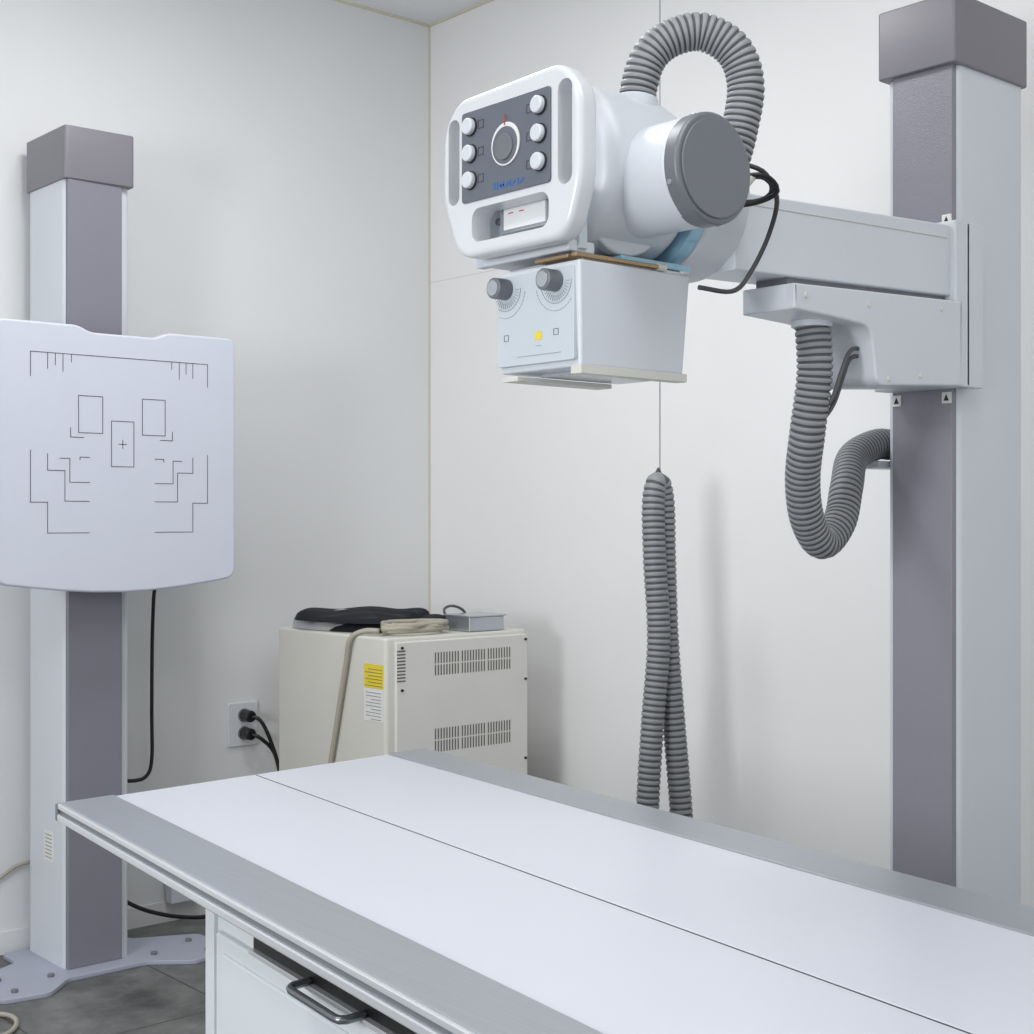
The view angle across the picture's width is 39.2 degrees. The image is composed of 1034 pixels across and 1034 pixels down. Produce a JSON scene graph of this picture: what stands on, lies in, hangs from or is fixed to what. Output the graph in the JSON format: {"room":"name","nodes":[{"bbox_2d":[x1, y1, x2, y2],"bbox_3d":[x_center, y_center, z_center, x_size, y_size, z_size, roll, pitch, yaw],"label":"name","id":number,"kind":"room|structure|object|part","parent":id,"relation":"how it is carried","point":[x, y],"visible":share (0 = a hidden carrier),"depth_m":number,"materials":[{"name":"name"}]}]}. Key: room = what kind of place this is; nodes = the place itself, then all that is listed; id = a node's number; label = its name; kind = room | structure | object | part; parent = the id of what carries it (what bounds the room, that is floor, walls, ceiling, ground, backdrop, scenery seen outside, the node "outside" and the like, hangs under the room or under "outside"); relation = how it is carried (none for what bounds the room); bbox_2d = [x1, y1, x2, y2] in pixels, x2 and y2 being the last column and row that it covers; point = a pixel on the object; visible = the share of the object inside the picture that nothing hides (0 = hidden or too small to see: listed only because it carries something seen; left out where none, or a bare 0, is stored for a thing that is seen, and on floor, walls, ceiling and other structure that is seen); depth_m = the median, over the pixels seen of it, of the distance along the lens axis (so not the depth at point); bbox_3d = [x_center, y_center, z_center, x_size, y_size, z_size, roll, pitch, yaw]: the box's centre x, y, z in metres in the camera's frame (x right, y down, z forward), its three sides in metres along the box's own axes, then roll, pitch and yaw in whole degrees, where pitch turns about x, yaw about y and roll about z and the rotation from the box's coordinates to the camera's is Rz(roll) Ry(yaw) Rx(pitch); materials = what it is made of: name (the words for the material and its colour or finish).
{"room":"radiology room","nodes":[
{"label":"radiology room","id":0,"kind":"room"},
{"bbox_2d":[0,914,205,1033],"bbox_3d":[-0.248,1.225,1.065,5.023,0.050,5.932,0,0,-41],"label":"floor","id":1,"kind":"structure","parent":0,"point":[148,999],"depth_m":3.58,"materials":[{"name":"tile"}]},
{"bbox_2d":[0,1012,18,1033],"bbox_3d":[-1.552,1.193,3.322,0.780,0.012,0.272,0,0,-19],"label":"power cable","id":2,"kind":"object","parent":1,"relation":"on","point":[13,1017],"visible":1,"depth_m":3.42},
{"bbox_2d":[0,125,233,1003],"bbox_3d":[-1.045,0.086,3.993,0.940,2.228,0.401,0,0,-41],"label":"stand","id":3,"kind":"object","parent":1,"relation":"on","point":[117,448],"visible":0.94,"depth_m":3.83,"materials":[{"name":"grey metal"}]},
{"bbox_2d":[45,833,51,858],"bbox_3d":[-1.254,0.880,3.879,0.001,0.062,0.042,0,0,-41],"label":"vent","id":4,"kind":"object","parent":3,"relation":"attached to","point":[48,836],"depth_m":3.88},
{"bbox_3d":[-1.141,1.194,3.912,0.650,0.012,0.398,0,0,-41],"label":"plate","id":5,"kind":"part","parent":3,"relation":"part of","materials":[{"name":"white metal"}]},
{"bbox_2d":[279,606,526,774],"bbox_3d":[-0.360,0.732,4.248,0.564,0.937,0.559,0,0,-41],"label":"electrical cabinet","id":6,"kind":"object","parent":1,"relation":"on","point":[412,684],"depth_m":4.08,"materials":[{"name":"beige metal"}]},
{"bbox_3d":[-0.422,0.295,4.272,0.400,0.063,0.383,0,0,-41],"label":"folded black apron","id":7,"kind":"part","parent":6,"relation":"part of","materials":[{"name":"black fabric"}]},
{"bbox_2d":[365,668,381,720],"bbox_3d":[-0.390,0.482,3.941,0.001,0.137,0.081,0,0,-41],"label":"label","id":8,"kind":"object","parent":6,"relation":"attached to","point":[373,676],"depth_m":3.94,"materials":[{"name":"paper"}]},
{"bbox_2d":[443,605,506,631],"bbox_3d":[-0.127,0.291,4.200,0.140,0.071,0.137,0,0,-41],"label":"junction box","id":9,"kind":"object","parent":6,"relation":"on","point":[470,621],"visible":0.97,"depth_m":4.16,"materials":[{"name":"silver metal"}]},
{"bbox_3d":[-0.121,0.282,4.194,0.140,0.005,0.120,0,0,-41],"label":"lid","id":10,"kind":"part","parent":9,"relation":"part of","materials":[{"name":"silver metal"}]},
{"bbox_2d":[55,748,1033,1033],"bbox_3d":[0.110,0.850,1.924,0.841,0.701,2.371,0,0,-34],"label":"examination table","id":11,"kind":"object","parent":1,"relation":"on","point":[421,890],"visible":1,"depth_m":1.89,"materials":[{"name":"metal"}]},
{"bbox_3d":[-0.455,0.839,2.168,0.013,0.622,0.035,0,0,-34],"label":"cabinet post","id":12,"kind":"part","parent":11,"relation":"part of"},
{"bbox_3d":[-0.265,0.812,1.881,0.020,0.356,0.567,0,0,-34],"label":"drawer panel","id":13,"kind":"part","parent":11,"relation":"part of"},
{"bbox_3d":[-0.264,0.815,1.882,0.016,0.410,0.626,0,0,-34],"label":"drawer","id":14,"kind":"part","parent":11,"relation":"part of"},
{"bbox_3d":[-0.239,0.598,1.794,0.046,0.011,0.166,0,0,-34],"label":"drawer handle","id":15,"kind":"part","parent":11,"relation":"part of","materials":[{"name":"metal"}]},
{"bbox_3d":[-0.150,0.506,1.660,0.103,0.015,2.219,0,0,-34],"label":"rail","id":16,"kind":"part","parent":11,"relation":"part of","materials":[{"name":"grey metal"}]},
{"bbox_3d":[0.376,0.506,2.189,0.103,0.015,2.219,0,0,-34],"label":"rail","id":17,"kind":"part","parent":11,"relation":"part of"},
{"bbox_2d":[445,0,1026,903],"bbox_3d":[0.512,0.086,2.631,1.374,2.228,2.700,0,0,-41],"label":"machine","id":18,"kind":"object","parent":1,"relation":"on","point":[601,207],"visible":1,"depth_m":2.69,"materials":[{"name":"metal"}]},
{"bbox_3d":[-0.076,-0.527,2.269,0.011,0.026,0.026,0,0,-41],"label":"console knob","id":19,"kind":"part","parent":18,"relation":"part of","materials":[{"name":"white plastic"}]},
{"bbox_3d":[-0.076,-0.569,2.269,0.011,0.026,0.026,0,0,-41],"label":"console knob","id":20,"kind":"part","parent":18,"relation":"part of","materials":[{"name":"white plastic"}]},
{"bbox_3d":[-0.076,-0.611,2.269,0.011,0.026,0.026,0,0,-41],"label":"console knob","id":21,"kind":"part","parent":18,"relation":"part of","materials":[{"name":"white plastic"}]},
{"bbox_3d":[-0.073,-0.527,2.271,0.003,0.030,0.030,0,0,-41],"label":"console knob","id":22,"kind":"part","parent":18,"relation":"part of","materials":[{"name":"white plastic"}]},
{"bbox_3d":[-0.073,-0.569,2.271,0.003,0.030,0.030,0,0,-41],"label":"console knob","id":23,"kind":"part","parent":18,"relation":"part of","materials":[{"name":"white plastic"}]},
{"bbox_3d":[-0.073,-0.611,2.271,0.003,0.030,0.030,0,0,-41],"label":"console knob","id":24,"kind":"part","parent":18,"relation":"part of","materials":[{"name":"white plastic"}]},
{"bbox_3d":[-0.027,-0.356,2.263,0.028,0.033,0.033,0,0,-41],"label":"collimator knob","id":25,"kind":"part","parent":18,"relation":"part of","materials":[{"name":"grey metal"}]},
{"bbox_3d":[-0.018,-0.565,2.214,0.004,0.142,0.207,0,0,-41],"label":"console plate","id":26,"kind":"part","parent":18,"relation":"part of","materials":[{"name":"grey plastic"}]},
{"bbox_3d":[0.000,-0.538,2.224,0.038,0.259,0.322,0,0,-41],"label":"console frame","id":27,"kind":"part","parent":18,"relation":"part of","materials":[{"name":"white plastic"}]},
{"bbox_2d":[495,199,548,235],"bbox_3d":[0.011,-0.471,2.263,0.021,0.053,0.151,0,0,-41],"label":"display screen","id":28,"kind":"object","parent":18,"relation":"on","point":[531,214],"depth_m":2.25,"materials":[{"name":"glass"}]},
{"bbox_3d":[0.030,-0.569,2.146,0.011,0.026,0.026,0,0,-41],"label":"console knob","id":29,"kind":"part","parent":18,"relation":"part of","materials":[{"name":"white plastic"}]},
{"bbox_3d":[0.030,-0.527,2.146,0.011,0.026,0.026,0,0,-41],"label":"console knob","id":30,"kind":"part","parent":18,"relation":"part of","materials":[{"name":"white plastic"}]},
{"bbox_3d":[0.030,-0.611,2.146,0.011,0.026,0.026,0,0,-41],"label":"console knob","id":31,"kind":"part","parent":18,"relation":"part of","materials":[{"name":"white plastic"}]},
{"bbox_2d":[484,240,593,270],"bbox_3d":[0.032,-0.409,2.267,0.056,0.018,0.200,0,0,-41],"label":"mounting plate","id":32,"kind":"object","parent":18,"relation":"attached to","point":[562,252],"depth_m":2.22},
{"bbox_3d":[0.033,-0.527,2.149,0.003,0.030,0.030,0,0,-41],"label":"console knob","id":33,"kind":"part","parent":18,"relation":"part of","materials":[{"name":"white plastic"}]},
{"bbox_3d":[0.033,-0.569,2.149,0.003,0.030,0.030,0,0,-41],"label":"console knob","id":34,"kind":"part","parent":18,"relation":"part of","materials":[{"name":"white plastic"}]},
{"bbox_3d":[0.033,-0.611,2.149,0.003,0.030,0.030,0,0,-41],"label":"console knob","id":35,"kind":"part","parent":18,"relation":"part of","materials":[{"name":"white plastic"}]},
{"bbox_3d":[0.048,-0.356,2.177,0.028,0.033,0.033,0,0,-41],"label":"collimator knob","id":36,"kind":"part","parent":18,"relation":"part of","materials":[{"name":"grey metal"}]},
{"bbox_3d":[0.059,-0.391,2.201,0.022,0.006,0.075,0,0,-41],"label":"mount lever","id":37,"kind":"part","parent":18,"relation":"part of","materials":[{"name":"gold metal"}]},
{"bbox_3d":[0.067,-0.213,2.320,0.205,0.007,0.035,0,0,-41],"label":"cone rail","id":38,"kind":"part","parent":18,"relation":"part of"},
{"bbox_3d":[0.124,-0.388,2.307,0.215,0.008,0.170,0,0,-41],"label":"mount plate","id":39,"kind":"part","parent":18,"relation":"part of","materials":[{"name":"silver metal"}]},
{"bbox_3d":[0.153,-0.392,2.216,0.182,0.007,0.012,0,0,-41],"label":"mount rail","id":40,"kind":"part","parent":18,"relation":"part of","materials":[{"name":"gold metal"}]},
{"bbox_3d":[0.175,-0.221,2.237,0.232,0.013,0.023,0,0,-41],"label":"cone rail","id":41,"kind":"part","parent":18,"relation":"part of","materials":[{"name":"white plastic"}]},
{"bbox_3d":[0.178,-0.397,2.322,0.155,0.010,0.128,0,0,-41],"label":"mount glass","id":42,"kind":"part","parent":18,"relation":"part of","materials":[{"name":"blue glass"}]},
{"bbox_3d":[0.800,-0.412,2.871,0.050,0.320,0.188,0,0,-41],"label":"carriage plate","id":43,"kind":"part","parent":18,"relation":"part of","materials":[{"name":"white metal"}]},
{"bbox_2d":[0,0,428,932],"bbox_3d":[-2.189,-0.240,3.374,5.123,2.880,0.100,0,0,-41],"label":"wall","id":44,"kind":"structure","parent":0,"point":[278,199],"depth_m":4.51,"materials":[{"name":"paint"}]},
{"bbox_2d":[0,860,29,878],"bbox_3d":[-1.593,1.050,3.783,0.762,0.210,0.026,0,0,-43],"label":"power cable","id":45,"kind":"object","parent":44,"relation":"attached to","point":[9,870],"visible":0.66,"depth_m":3.98,"materials":[{"name":"beige plastic"}]},
{"bbox_2d":[0,901,205,954],"bbox_3d":[-2.191,1.170,3.300,5.023,0.060,0.008,0,0,-41],"label":"baseboard","id":46,"kind":"structure","parent":44,"relation":"attached to","point":[18,939],"depth_m":4.24,"materials":[{"name":"paint"}]},
{"bbox_2d":[165,885,191,903],"bbox_3d":[-0.991,1.075,4.310,0.100,0.130,0.042,0,0,-41],"label":"junction box","id":47,"kind":"object","parent":44,"relation":"attached to","point":[172,896],"visible":0.26,"depth_m":4.28,"materials":[{"name":"white plastic"}]},
{"bbox_2d":[227,701,278,770],"bbox_3d":[-0.754,0.882,4.474,0.276,0.623,0.081,0,0,-10],"label":"power socket","id":48,"kind":"object","parent":44,"relation":"attached to","point":[243,718],"visible":0.7,"depth_m":4.44,"materials":[{"name":"white plastic"}]},
{"bbox_2d":[334,0,428,26],"bbox_3d":[-2.192,-1.676,3.301,5.023,0.008,0.006,0,0,-41],"label":"trim","id":49,"kind":"structure","parent":44,"relation":"attached to","point":[341,1],"depth_m":4.82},
{"bbox_2d":[429,27,430,613],"bbox_3d":[-0.298,-0.240,4.947,0.005,2.880,0.005,0,0,-41],"label":"trim","id":50,"kind":"structure","parent":44,"relation":"attached to","point":[429,27],"depth_m":4.95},
{"bbox_2d":[345,0,485,23],"bbox_3d":[-0.248,-1.705,1.065,5.023,0.050,5.932,0,0,-41],"label":"ceiling","id":51,"kind":"structure","parent":0,"point":[426,11],"depth_m":4.78,"materials":[{"name":"paint"}]},
{"bbox_2d":[636,0,692,817],"bbox_3d":[0.377,-0.332,3.701,0.162,2.696,0.093,0,0,-11],"label":"corrugated hose","id":52,"kind":"object","parent":51,"relation":"hanging from","point":[663,707],"visible":0.76,"depth_m":3.67,"materials":[{"name":"grey plastic"}]},
{"bbox_2d":[431,0,1033,906],"bbox_3d":[1.685,-0.240,2.745,0.100,2.880,5.932,0,0,-41],"label":"wall","id":53,"kind":"structure","parent":0,"point":[537,490],"depth_m":3.99,"materials":[{"name":"paint"}]},
{"bbox_2d":[429,0,493,26],"bbox_3d":[1.645,-1.676,2.710,0.006,0.008,5.932,0,0,-41],"label":"trim","id":54,"kind":"structure","parent":53,"relation":"attached to","point":[486,1],"depth_m":4.82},
{"bbox_2d":[431,269,498,282],"bbox_3d":[-0.155,-0.799,4.785,0.001,0.002,0.426,0,0,-41],"label":"trim","id":55,"kind":"structure","parent":53,"relation":"attached to","point":[496,269],"depth_m":4.82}
]}

